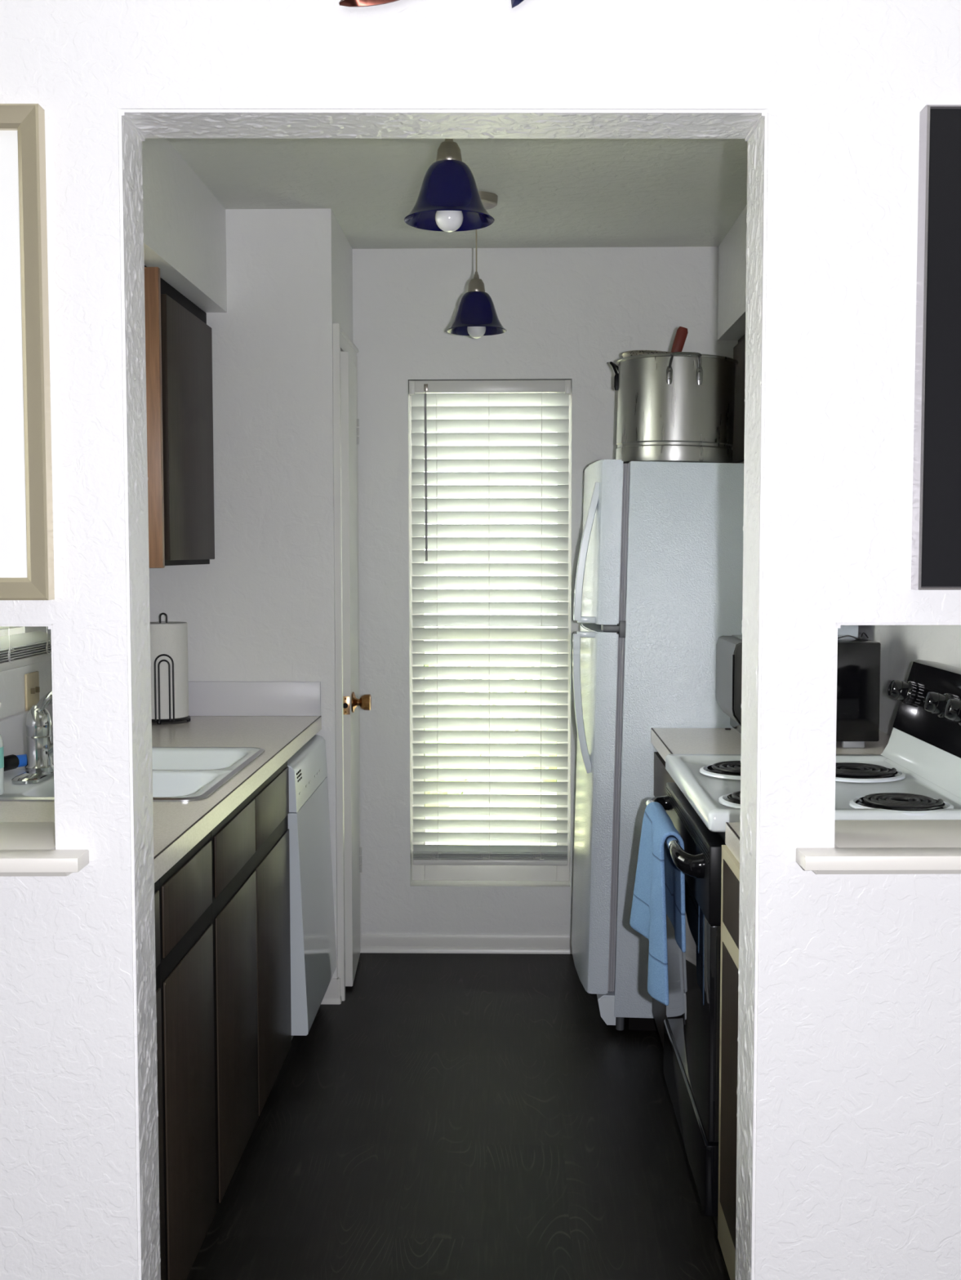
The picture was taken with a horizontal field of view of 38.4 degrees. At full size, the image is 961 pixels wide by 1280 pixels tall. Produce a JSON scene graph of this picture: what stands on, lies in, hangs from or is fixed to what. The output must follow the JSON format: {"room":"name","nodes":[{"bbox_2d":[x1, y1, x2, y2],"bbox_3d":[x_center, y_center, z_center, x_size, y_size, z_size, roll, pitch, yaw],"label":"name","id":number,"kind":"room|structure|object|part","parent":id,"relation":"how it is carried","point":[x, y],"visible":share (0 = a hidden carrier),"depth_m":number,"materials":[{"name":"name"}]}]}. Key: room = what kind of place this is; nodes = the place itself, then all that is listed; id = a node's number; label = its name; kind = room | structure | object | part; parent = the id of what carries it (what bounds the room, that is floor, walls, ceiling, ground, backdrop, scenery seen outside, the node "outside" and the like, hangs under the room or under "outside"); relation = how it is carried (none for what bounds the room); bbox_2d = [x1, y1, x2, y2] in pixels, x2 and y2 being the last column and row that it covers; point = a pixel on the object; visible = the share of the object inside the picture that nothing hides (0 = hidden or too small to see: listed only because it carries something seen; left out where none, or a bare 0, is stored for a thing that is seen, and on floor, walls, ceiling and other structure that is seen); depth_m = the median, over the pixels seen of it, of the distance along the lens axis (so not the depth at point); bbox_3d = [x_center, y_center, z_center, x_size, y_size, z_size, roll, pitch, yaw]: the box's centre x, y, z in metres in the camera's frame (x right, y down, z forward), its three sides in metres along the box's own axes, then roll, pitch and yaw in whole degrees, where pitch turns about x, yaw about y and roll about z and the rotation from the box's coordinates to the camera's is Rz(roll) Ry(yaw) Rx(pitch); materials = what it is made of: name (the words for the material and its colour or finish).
{"room":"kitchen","nodes":[
{"label":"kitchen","id":0,"kind":"room"},
{"bbox_2d":[0,626,52,719],"bbox_3d":[-1.200,-0.036,3.503,0.120,2.433,2.900,0,4,1],"label":"wall","id":1,"kind":"structure","parent":0,"point":[12,688],"depth_m":3.44,"materials":[{"name":"white paint"}]},
{"bbox_2d":[0,626,51,671],"bbox_3d":[-1.098,-0.398,2.864,0.063,0.965,1.195,0,4,1],"label":"window blind","id":2,"kind":"object","parent":1,"relation":"attached to","point":[20,650],"visible":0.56,"depth_m":3.26,"materials":[{"name":"white plastic"}]},
{"bbox_3d":[-1.093,-0.405,3.099,0.063,0.920,0.040,0,4,1],"label":"ladder cord","id":3,"kind":"part","parent":2,"relation":"part of","materials":[{"name":"white plastic"}]},
{"bbox_3d":[-1.100,0.074,2.894,0.051,0.020,1.183,0,4,1],"label":"rail","id":4,"kind":"part","parent":2,"relation":"part of","materials":[{"name":"white plastic"}]},
{"bbox_3d":[-1.087,-0.421,3.353,0.063,0.920,0.040,0,4,1],"label":"ladder cord","id":5,"kind":"part","parent":2,"relation":"part of","materials":[{"name":"white fabric"}]},
{"bbox_2d":[24,671,39,711],"bbox_3d":[-1.131,0.132,3.502,0.016,0.098,0.090,0,4,1],"label":"wall outlet","id":6,"kind":"object","parent":1,"relation":"attached to","point":[31,680],"visible":0.86,"depth_m":3.49,"materials":[{"name":"beige plastic"}]},
{"bbox_2d":[144,265,214,568],"bbox_3d":[-0.964,-0.586,3.845,0.332,0.762,0.723,0,4,1],"label":"upper cabinet","id":7,"kind":"object","parent":1,"relation":"attached to","point":[179,338],"visible":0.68,"depth_m":3.75,"materials":[{"name":"black wood"}]},
{"bbox_3d":[-0.972,-0.559,3.496,0.332,0.753,0.022,0,4,1],"label":"panel","id":8,"kind":"part","parent":7,"relation":"part of","materials":[{"name":"brown wood"}]},
{"bbox_3d":[-0.824,-0.575,3.908,0.020,0.695,0.548,0,4,1],"label":"door","id":9,"kind":"part","parent":7,"relation":"part of","materials":[{"name":"brown wood"}]},
{"bbox_2d":[142,138,226,312],"bbox_3d":[-0.970,-1.076,3.094,0.357,0.307,2.166,0,4,1],"label":"wall","id":10,"kind":"structure","parent":0,"point":[184,224],"depth_m":3.63,"materials":[{"name":"white paint"}]},
{"bbox_2d":[149,208,352,977],"bbox_3d":[-0.777,-0.105,4.580,0.675,2.433,0.684,0,4,1],"label":"wall","id":11,"kind":"structure","parent":0,"point":[263,609],"depth_m":4.21,"materials":[{"name":"white paint"}]},
{"bbox_2d":[320,977,342,1004],"bbox_3d":[-0.497,1.092,4.304,0.128,0.078,0.028,0,4,1],"label":"baseboard","id":12,"kind":"structure","parent":11,"relation":"attached to","point":[332,995],"depth_m":4.29,"materials":[{"name":"white wood"}]},
{"bbox_2d":[333,323,361,1000],"bbox_3d":[-0.430,0.068,4.525,0.022,2.095,0.533,0,4,1],"label":"trim","id":13,"kind":"structure","parent":11,"relation":"attached to","point":[342,342],"depth_m":4.27,"materials":[{"name":"white wood"}]},
{"bbox_2d":[340,351,371,986],"bbox_3d":[-0.394,0.095,4.548,0.092,2.014,0.387,0,4,1],"label":"door","id":14,"kind":"structure","parent":11,"relation":"in","point":[349,422],"depth_m":4.41,"materials":[{"name":"white wood"}]},
{"bbox_3d":[-0.427,0.207,4.372,0.028,0.058,0.003,0,4,1],"label":"latch plate","id":15,"kind":"part","parent":14,"relation":"part of","materials":[{"name":"gold metal"}]},
{"bbox_3d":[-0.380,0.200,4.426,0.058,0.068,0.068,0,4,1],"label":"knob","id":16,"kind":"part","parent":14,"relation":"part of","materials":[{"name":"gold metal"}]},
{"bbox_2d":[167,138,746,248],"bbox_3d":[0.019,-1.136,0.805,5.200,0.100,8.150,0,4,1],"label":"ceiling","id":17,"kind":"structure","parent":0,"point":[551,193],"depth_m":3.88,"materials":[{"name":"white paint"}]},
{"bbox_2d":[404,138,494,232],"bbox_3d":[-0.061,-1.001,2.689,0.177,0.407,0.177,1,4,21],"label":"pendant lamp","id":18,"kind":"object","parent":17,"relation":"hanging from","point":[449,200],"visible":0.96,"depth_m":2.66,"materials":[{"name":"blue metal"}]},
{"bbox_3d":[-0.061,-0.854,2.699,0.055,0.112,0.055,0,4,1],"label":"bulb","id":19,"kind":"part","parent":18,"relation":"part of","materials":[{"name":"white glass"}]},
{"bbox_2d":[446,191,506,338],"bbox_3d":[-0.012,-1.086,4.031,0.177,0.407,0.177,1,4,15],"label":"pendant lamp","id":20,"kind":"object","parent":17,"relation":"hanging from","point":[476,317],"visible":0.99,"depth_m":4.00,"materials":[{"name":"blue"}]},
{"bbox_3d":[-0.012,-1.163,4.026,0.004,0.202,0.004,0,4,1],"label":"cord","id":21,"kind":"part","parent":20,"relation":"part of","materials":[{"name":"beige plastic"}]},
{"bbox_3d":[-0.012,-0.939,4.040,0.055,0.112,0.055,0,4,1],"label":"bulb","id":22,"kind":"part","parent":20,"relation":"part of","materials":[{"name":"white glass"}]},
{"bbox_3d":[-0.012,-0.959,4.039,0.177,0.112,0.177,0,4,1],"label":"lamp shade","id":23,"kind":"part","parent":20,"relation":"part of","materials":[{"name":"blue glass"}]},
{"bbox_2d":[186,952,729,1279],"bbox_3d":[0.022,1.392,0.965,5.200,0.100,8.150,0,4,1],"label":"floor","id":24,"kind":"structure","parent":0,"point":[455,1116],"depth_m":3.25,"materials":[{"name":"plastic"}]},
{"bbox_2d":[154,879,165,1279],"bbox_3d":[-0.852,0.832,2.247,0.628,0.858,0.219,0,4,1],"label":"base cabinet","id":25,"kind":"object","parent":24,"relation":"on","point":[157,904],"visible":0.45,"depth_m":2.31,"materials":[{"name":"black wood"}]},
{"bbox_3d":[-0.540,0.486,2.215,0.004,0.124,0.194,0,4,1],"label":"drawer","id":26,"kind":"part","parent":25,"relation":"part of","materials":[{"name":"brown wood"}]},
{"bbox_3d":[-0.539,0.881,2.240,0.004,0.584,0.194,0,4,1],"label":"door","id":27,"kind":"part","parent":25,"relation":"part of","materials":[{"name":"black wood"}]},
{"bbox_2d":[159,831,216,1279],"bbox_3d":[-0.845,0.812,2.557,0.628,0.858,0.398,0,4,1],"label":"base cabinet","id":28,"kind":"object","parent":24,"relation":"on","point":[185,890],"visible":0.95,"depth_m":2.52,"materials":[{"name":"black wood"}]},
{"bbox_3d":[-0.533,0.466,2.525,0.004,0.124,0.374,0,4,1],"label":"drawer","id":29,"kind":"part","parent":28,"relation":"part of","materials":[{"name":"brown wood"}]},
{"bbox_2d":[210,760,291,1203],"bbox_3d":[-0.829,0.770,3.217,0.628,0.858,0.923,0,4,1],"label":"base cabinet","id":30,"kind":"object","parent":24,"relation":"on","point":[251,851],"visible":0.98,"depth_m":3.11,"materials":[{"name":"black wood"}]},
{"bbox_2d":[0,681,321,883],"bbox_3d":[-0.829,0.268,3.178,0.630,0.146,2.159,0,4,1],"label":"countertop","id":31,"kind":"structure","parent":30,"relation":"on","point":[279,718],"depth_m":3.68,"materials":[{"name":"beige laminate"}]},
{"bbox_2d":[11,690,53,784],"bbox_3d":[-0.890,0.196,3.070,0.245,0.213,0.230,0,4,1],"label":"faucet","id":32,"kind":"object","parent":31,"relation":"on","point":[39,767],"visible":0.44,"depth_m":3.05,"materials":[{"name":"silver metal"}]},
{"bbox_3d":[-0.982,0.296,3.078,0.060,0.012,0.230,0,4,1],"label":"deck plate","id":33,"kind":"part","parent":32,"relation":"part of","materials":[{"name":"silver metal"}]},
{"bbox_3d":[-0.915,0.126,3.081,0.157,0.076,0.043,-1,4,-12],"label":"lever","id":34,"kind":"part","parent":32,"relation":"part of","materials":[{"name":"silver metal"}]},
{"bbox_3d":[-0.870,0.218,3.085,0.208,0.088,0.026,0,4,-7],"label":"spout","id":35,"kind":"part","parent":32,"relation":"part of","materials":[{"name":"silver metal"}]},
{"bbox_2d":[0,746,264,801],"bbox_3d":[-0.819,0.391,3.167,0.536,0.192,0.748,0,4,1],"label":"sink","id":36,"kind":"object","parent":31,"relation":"in","point":[180,774],"visible":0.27,"depth_m":3.13,"materials":[{"name":"white ceramic"}]},
{"bbox_2d":[0,702,4,795],"bbox_3d":[-1.012,0.221,2.834,0.065,0.192,0.065,0,4,1],"label":"soap bottle","id":37,"kind":"object","parent":36,"relation":"on","point":[2,748],"visible":1,"depth_m":2.83,"materials":[{"name":"white plastic"}]},
{"bbox_2d":[4,754,26,771],"bbox_3d":[-1.074,0.280,3.119,0.038,0.036,0.147,1,4,21],"label":"dish brush","id":38,"kind":"object","parent":36,"relation":"on","point":[11,762],"visible":0.73,"depth_m":3.13,"materials":[{"name":"black"}]},
{"bbox_3d":[-1.081,0.281,3.099,0.035,0.036,0.105,1,4,19],"label":"handle","id":39,"kind":"part","parent":38,"relation":"part of","materials":[{"name":"black plastic"}]},
{"bbox_3d":[-0.824,0.404,2.983,0.516,0.190,0.360,0,4,1],"label":"bowl","id":40,"kind":"part","parent":36,"relation":"part of","materials":[{"name":"white ceramic"}]},
{"bbox_3d":[-0.815,0.381,3.346,0.516,0.190,0.368,0,4,1],"label":"bowl","id":41,"kind":"part","parent":36,"relation":"part of","materials":[{"name":"white ceramic"}]},
{"bbox_2d":[151,613,191,724],"bbox_3d":[-0.936,0.081,4.091,0.153,0.324,0.153,0,4,1],"label":"paper towel holder","id":42,"kind":"object","parent":31,"relation":"on","point":[159,721],"visible":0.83,"depth_m":4.02,"materials":[{"name":"black metal"}]},
{"bbox_3d":[-0.936,0.074,4.090,0.024,0.309,0.005,0,4,1],"label":"post","id":43,"kind":"part","parent":42,"relation":"part of","materials":[{"name":"black metal"}]},
{"bbox_2d":[150,621,188,719],"bbox_3d":[-0.936,0.088,4.091,0.138,0.279,0.138,0,4,1],"label":"paper towel roll","id":44,"kind":"object","parent":42,"relation":"on","point":[170,638],"visible":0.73,"depth_m":4.03,"materials":[{"name":"white paper"}]},
{"bbox_3d":[-0.523,0.439,2.960,0.004,0.124,0.421,0,4,1],"label":"drawer","id":45,"kind":"part","parent":30,"relation":"part of","materials":[{"name":"brown wood"}]},
{"bbox_3d":[-0.522,0.834,2.985,0.004,0.584,0.421,0,4,1],"label":"door","id":46,"kind":"part","parent":30,"relation":"part of","materials":[{"name":"brown wood"}]},
{"bbox_3d":[-0.512,0.410,3.413,0.004,0.124,0.465,0,4,1],"label":"drawer","id":47,"kind":"part","parent":30,"relation":"part of","materials":[{"name":"brown wood"}]},
{"bbox_3d":[-0.512,0.805,3.438,0.004,0.584,0.465,0,4,1],"label":"door","id":48,"kind":"part","parent":30,"relation":"part of","materials":[{"name":"brown wood"}]},
{"bbox_2d":[287,734,336,1039],"bbox_3d":[-0.786,0.721,3.982,0.665,0.853,0.606,0,4,1],"label":"dishwasher","id":49,"kind":"object","parent":24,"relation":"on","point":[312,917],"visible":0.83,"depth_m":3.83,"materials":[{"name":"white metal"}]},
{"bbox_3d":[-0.513,0.374,3.953,0.068,0.128,0.604,0,4,1],"label":"control panel","id":50,"kind":"part","parent":49,"relation":"part of","materials":[{"name":"white plastic"}]},
{"bbox_2d":[652,751,674,1048],"bbox_3d":[0.800,0.742,3.640,0.632,0.858,0.594,0,4,1],"label":"base cabinet","id":51,"kind":"object","parent":24,"relation":"on","point":[661,776],"visible":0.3,"depth_m":3.74,"materials":[{"name":"brown wood"}]},
{"bbox_3d":[0.493,0.791,3.648,0.018,0.584,0.567,0,4,1],"label":"door","id":52,"kind":"part","parent":51,"relation":"part of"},
{"bbox_3d":[0.492,0.396,3.623,0.018,0.124,0.567,0,4,1],"label":"drawer","id":53,"kind":"part","parent":51,"relation":"part of","materials":[{"name":"brown wood"}]},
{"bbox_2d":[650,728,889,761],"bbox_3d":[0.797,0.291,3.625,0.636,0.041,0.627,0,4,1],"label":"countertop","id":54,"kind":"structure","parent":51,"relation":"on","point":[666,741],"depth_m":3.66,"materials":[{"name":"beige laminate"}]},
{"bbox_2d":[715,635,880,747],"bbox_3d":[0.832,0.131,3.675,0.374,0.272,0.325,0,4,1],"label":"microwave","id":55,"kind":"object","parent":54,"relation":"on","point":[858,661],"visible":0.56,"depth_m":3.51,"materials":[{"name":"black"}]},
{"bbox_3d":[0.669,0.110,3.677,0.040,0.225,0.305,0,4,1],"label":"door","id":56,"kind":"part","parent":55,"relation":"part of","materials":[{"name":"grey"}]},
{"bbox_3d":[0.664,0.136,3.523,0.045,0.197,0.005,0,4,1],"label":"door trim","id":57,"kind":"part","parent":55,"relation":"part of","materials":[{"name":"black"}]},
{"bbox_2d":[837,631,868,639],"bbox_3d":[0.971,-0.010,3.590,0.097,0.019,0.024,-1,4,-17],"label":"cord","id":58,"kind":"object","parent":55,"relation":"on","point":[863,632],"visible":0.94,"depth_m":3.58,"materials":[{"name":"black plastic"}]},
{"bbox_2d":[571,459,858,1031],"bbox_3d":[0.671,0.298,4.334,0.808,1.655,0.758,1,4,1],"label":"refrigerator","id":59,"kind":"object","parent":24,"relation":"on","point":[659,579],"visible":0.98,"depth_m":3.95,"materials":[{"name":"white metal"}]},
{"bbox_3d":[0.297,0.180,3.999,0.070,0.411,0.028,1,4,1],"label":"handle","id":60,"kind":"part","parent":59,"relation":"part of","materials":[{"name":"white plastic"}]},
{"bbox_3d":[0.308,-0.251,3.971,0.072,0.404,0.028,1,4,1],"label":"handle","id":61,"kind":"part","parent":59,"relation":"part of","materials":[{"name":"white plastic"}]},
{"bbox_3d":[0.347,0.479,4.353,0.086,1.052,0.758,1,4,1],"label":"fridge door","id":62,"kind":"part","parent":59,"relation":"part of","materials":[{"name":"white"}]},
{"bbox_3d":[0.364,-0.301,4.303,0.086,0.469,0.758,1,4,1],"label":"freezer door","id":63,"kind":"part","parent":59,"relation":"part of","materials":[{"name":"white metal"}]},
{"bbox_2d":[609,351,737,463],"bbox_3d":[0.570,-0.672,4.105,0.378,0.310,0.377,1,4,1],"label":"stock pot","id":64,"kind":"object","parent":59,"relation":"on","point":[675,406],"visible":0.9,"depth_m":3.96,"materials":[{"name":"silver metal"}]},
{"bbox_3d":[0.412,-0.790,4.159,0.036,0.089,0.095,1,4,17],"label":"handle","id":65,"kind":"part","parent":64,"relation":"part of","materials":[{"name":"black"}]},
{"bbox_2d":[622,326,687,357],"bbox_3d":[0.522,-0.823,4.116,0.203,0.209,0.204,0,4,1],"label":"basket","id":66,"kind":"object","parent":64,"relation":"in","point":[681,335],"visible":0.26,"depth_m":4.07,"materials":[{"name":"wood"}]},
{"bbox_2d":[622,350,671,357],"bbox_3d":[0.522,-0.787,4.118,0.203,0.136,0.204,0,4,1],"label":"basket","id":67,"kind":"object","parent":66,"relation":"on","point":[632,353],"depth_m":4.03,"materials":[{"name":"metal"}]},
{"bbox_3d":[0.584,-0.870,4.081,0.056,0.111,0.015,0,4,1],"label":"handle","id":68,"kind":"part","parent":66,"relation":"part of","materials":[{"name":"red plastic"}]},
{"bbox_3d":[0.581,-0.772,3.925,0.104,0.088,0.032,1,4,1],"label":"handle","id":69,"kind":"part","parent":64,"relation":"part of","materials":[{"name":"silver metal"}]},
{"bbox_2d":[717,844,739,1279],"bbox_3d":[0.764,0.823,2.353,0.645,0.858,0.467,0,4,1],"label":"base cabinet","id":70,"kind":"object","parent":24,"relation":"on","point":[730,870],"visible":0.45,"depth_m":2.48,"materials":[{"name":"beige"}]},
{"bbox_3d":[0.442,0.815,2.350,0.001,0.492,0.426,0,4,1],"label":"door","id":71,"kind":"part","parent":70,"relation":"part of","materials":[{"name":"black wood"}]},
{"bbox_3d":[0.441,0.473,2.328,0.001,0.116,0.426,0,4,1],"label":"drawer","id":72,"kind":"part","parent":70,"relation":"part of","materials":[{"name":"brown wood"}]},
{"bbox_2d":[724,822,739,862],"bbox_3d":[0.767,0.373,2.323,0.636,0.041,0.473,0,4,1],"label":"countertop","id":73,"kind":"structure","parent":70,"relation":"on","point":[731,828],"depth_m":2.50,"materials":[{"name":"beige laminate"}]},
{"bbox_2d":[645,659,960,1231],"bbox_3d":[0.726,0.611,2.955,0.694,1.086,0.746,0,4,1],"label":"range","id":74,"kind":"object","parent":24,"relation":"on","point":[917,775],"visible":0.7,"depth_m":2.86,"materials":[{"name":"black"}]},
{"bbox_2d":[629,801,685,1005],"bbox_3d":[0.378,0.555,2.978,0.091,0.358,0.359,0,4,1],"label":"dish towel","id":75,"kind":"object","parent":74,"relation":"hanging from","point":[659,890],"visible":0.93,"depth_m":2.87,"materials":[{"name":"blue fabric"}]},
{"bbox_3d":[0.454,1.008,2.987,0.038,0.141,0.722,0,4,1],"label":"drawer","id":76,"kind":"part","parent":74,"relation":"part of","materials":[{"name":"black metal"}]},
{"bbox_3d":[0.456,0.723,2.969,0.032,0.418,0.722,0,4,1],"label":"oven door","id":77,"kind":"part","parent":74,"relation":"part of","materials":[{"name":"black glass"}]},
{"bbox_3d":[0.453,0.437,2.949,0.038,0.150,0.726,0,4,1],"label":"vent trim","id":78,"kind":"part","parent":74,"relation":"part of","materials":[{"name":"black metal"}]},
{"bbox_2d":[704,764,740,776],"bbox_3d":[0.594,0.290,3.072,0.190,0.008,0.190,0,4,1],"label":"burner","id":79,"kind":"object","parent":74,"relation":"on","point":[709,770],"depth_m":3.04,"materials":[{"name":"black metal"}]},
{"bbox_2d":[724,793,740,804],"bbox_3d":[0.562,0.313,2.703,0.170,0.008,0.170,0,4,1],"label":"burner","id":80,"kind":"object","parent":74,"relation":"on","point":[729,798],"depth_m":2.70,"materials":[{"name":"black metal"}]},
{"bbox_2d":[665,754,960,831],"bbox_3d":[0.703,0.316,2.938,0.539,0.040,0.744,0,4,1],"label":"cooktop","id":81,"kind":"object","parent":74,"relation":"in","point":[868,787],"depth_m":2.85,"materials":[{"name":"white metal"}]},
{"bbox_2d":[835,768,900,778],"bbox_3d":[0.822,0.291,3.041,0.196,0.008,0.196,0,4,1],"label":"burner","id":82,"kind":"object","parent":74,"relation":"on","point":[840,773],"depth_m":2.98,"materials":[{"name":"black metal"}]},
{"bbox_2d":[854,796,947,811],"bbox_3d":[0.809,0.316,2.659,0.172,0.008,0.172,0,4,1],"label":"burner","id":83,"kind":"object","parent":74,"relation":"on","point":[861,803],"depth_m":2.62,"materials":[{"name":"black metal"}]},
{"bbox_3d":[0.979,0.122,3.207,0.064,0.059,0.055,0,4,1],"label":"knob","id":84,"kind":"part","parent":74,"relation":"part of","materials":[{"name":"black"}]},
{"bbox_3d":[1.022,0.153,2.917,0.101,0.168,0.740,0,4,1],"label":"control panel","id":85,"kind":"part","parent":74,"relation":"part of","materials":[{"name":"black"}]},
{"bbox_3d":[0.972,0.140,2.933,0.064,0.059,0.055,0,4,1],"label":"knob","id":86,"kind":"part","parent":74,"relation":"part of","materials":[{"name":"black plastic"}]},
{"bbox_3d":[0.969,0.148,2.793,0.064,0.059,0.055,0,4,1],"label":"knob","id":87,"kind":"part","parent":74,"relation":"part of","materials":[{"name":"black plastic"}]},
{"bbox_2d":[0,0,960,1279],"bbox_3d":[0.044,0.058,1.985,5.160,2.433,0.127,0,4,0],"label":"wall","id":88,"kind":"structure","parent":0,"point":[848,1115],"depth_m":1.92,"materials":[{"name":"white paint"}]},
{"bbox_2d":[0,103,54,599],"bbox_3d":[-0.898,-0.385,1.873,0.618,0.662,0.030,0,4,0],"label":"picture frame","id":89,"kind":"object","parent":88,"relation":"attached to","point":[26,501],"visible":1,"depth_m":1.87,"materials":[{"name":"beige wood"}]},
{"bbox_2d":[0,822,88,876],"bbox_3d":[-0.902,0.305,2.005,0.708,0.032,0.255,0,4,0],"label":"window sill","id":90,"kind":"structure","parent":88,"relation":"attached to","point":[26,848],"depth_m":1.91,"materials":[{"name":"white paint"}]},
{"bbox_2d":[338,0,399,6],"bbox_3d":[-0.098,-0.896,1.853,0.182,0.090,0.016,0,4,0],"label":"metal leaf","id":91,"kind":"object","parent":88,"relation":"attached to","point":[343,2],"visible":1,"depth_m":1.85,"materials":[{"name":"brown metal"}]},
{"bbox_2d":[511,0,524,8],"bbox_3d":[0.073,-0.909,1.853,0.063,0.120,0.016,0,4,0],"label":"metal leaf","id":92,"kind":"object","parent":88,"relation":"attached to","point":[514,2],"visible":1,"depth_m":1.85,"materials":[{"name":"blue metal"}]},
{"bbox_2d":[795,819,960,874],"bbox_3d":[0.818,0.302,2.015,0.752,0.032,0.255,0,4,0],"label":"window sill","id":93,"kind":"structure","parent":88,"relation":"attached to","point":[925,846],"depth_m":1.93,"materials":[{"name":"white paint"}]},
{"bbox_2d":[911,104,960,590],"bbox_3d":[0.945,-0.393,1.881,0.697,0.648,0.034,0,4,0],"label":"picture frame","id":94,"kind":"object","parent":88,"relation":"attached to","point":[935,552],"visible":1,"depth_m":1.87,"materials":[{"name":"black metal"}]},
{"bbox_2d":[352,246,737,935],"bbox_3d":[0.386,-0.122,4.829,1.680,2.433,0.130,0,4,1],"label":"wall","id":95,"kind":"structure","parent":0,"point":[565,313],"depth_m":4.72,"materials":[{"name":"white paint"}]},
{"bbox_2d":[360,933,572,954],"bbox_3d":[0.356,1.066,4.832,1.580,0.062,0.016,0,4,1],"label":"baseboard","id":96,"kind":"structure","parent":95,"relation":"attached to","point":[388,944],"depth_m":4.84,"materials":[{"name":"white wood"}]},
{"bbox_2d":[409,395,570,880],"bbox_3d":[0.035,-0.021,4.884,0.560,1.758,0.040,0,4,1],"label":"window","id":97,"kind":"structure","parent":95,"relation":"in","point":[439,873],"depth_m":4.91,"materials":[{"name":"white"}]},
{"bbox_2d":[408,379,570,865],"bbox_3d":[0.034,-0.050,4.795,0.554,1.681,0.081,0,4,1],"label":"window blind","id":98,"kind":"object","parent":97,"relation":"attached to","point":[469,437],"visible":1,"depth_m":4.80,"materials":[{"name":"white plastic"}]},
{"bbox_3d":[-0.157,-0.044,4.809,0.040,1.636,0.063,0,4,1],"label":"ladder cord","id":99,"kind":"part","parent":98,"relation":"part of","materials":[{"name":"white fabric"}]},
{"bbox_3d":[0.023,-0.044,4.805,0.040,1.636,0.063,0,4,1],"label":"ladder cord","id":100,"kind":"part","parent":98,"relation":"part of","materials":[{"name":"white fabric"}]},
{"bbox_3d":[0.033,-0.867,4.753,0.554,0.046,0.059,0,4,1],"label":"head rail","id":101,"kind":"part","parent":98,"relation":"part of","materials":[{"name":"white"}]},
{"bbox_3d":[0.035,0.778,4.859,0.542,0.020,0.051,0,4,1],"label":"rail","id":102,"kind":"part","parent":98,"relation":"part of","materials":[{"name":"white plastic"}]},
{"bbox_3d":[0.203,-0.043,4.801,0.040,1.636,0.063,0,4,1],"label":"ladder cord","id":103,"kind":"part","parent":98,"relation":"part of","materials":[{"name":"white fabric"}]},
{"bbox_2d":[717,204,746,340],"bbox_3d":[0.943,-1.090,3.337,0.338,0.313,2.700,0,4,1],"label":"wall","id":104,"kind":"structure","parent":0,"point":[731,280],"depth_m":4.40,"materials":[{"name":"white paint"}]},
{"bbox_2d":[857,625,960,735],"bbox_3d":[1.165,-0.036,3.464,0.100,2.433,2.870,0,4,1],"label":"wall","id":105,"kind":"structure","parent":0,"point":[901,646],"depth_m":3.67,"materials":[{"name":"white paint"}]},
{"bbox_2d":[732,333,745,463],"bbox_3d":[0.989,-0.776,4.301,0.288,0.433,0.805,0,4,1],"label":"upper cabinet","id":106,"kind":"object","parent":105,"relation":"attached to","point":[739,350],"visible":0.13,"depth_m":4.54,"materials":[{"name":"brown wood"}]},
{"label":"outside","id":107,"kind":"structure","parent":0,"visible":0},
{"bbox_2d":[424,652,556,845],"bbox_3d":[-1.791,1.028,9.127,24.000,0.100,26.000,0,4,1],"label":"ground","id":108,"kind":"structure","parent":107,"point":[491,704],"depth_m":8.49,"materials":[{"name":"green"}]},
{"bbox_2d":[424,664,505,806],"bbox_3d":[-0.355,0.525,8.380,1.074,1.036,1.057,0,4,1],"label":"shrub","id":109,"kind":"object","parent":108,"relation":"on","point":[486,704],"visible":0.09,"depth_m":8.14,"materials":[{"name":"green plant"}]},
{"bbox_2d":[502,652,556,782],"bbox_3d":[0.584,0.518,9.320,0.960,0.928,0.964,0,4,1],"label":"shrub","id":110,"kind":"object","parent":108,"relation":"on","point":[517,742],"visible":0.05,"depth_m":9.17,"materials":[{"name":"green plant"}]}
]}

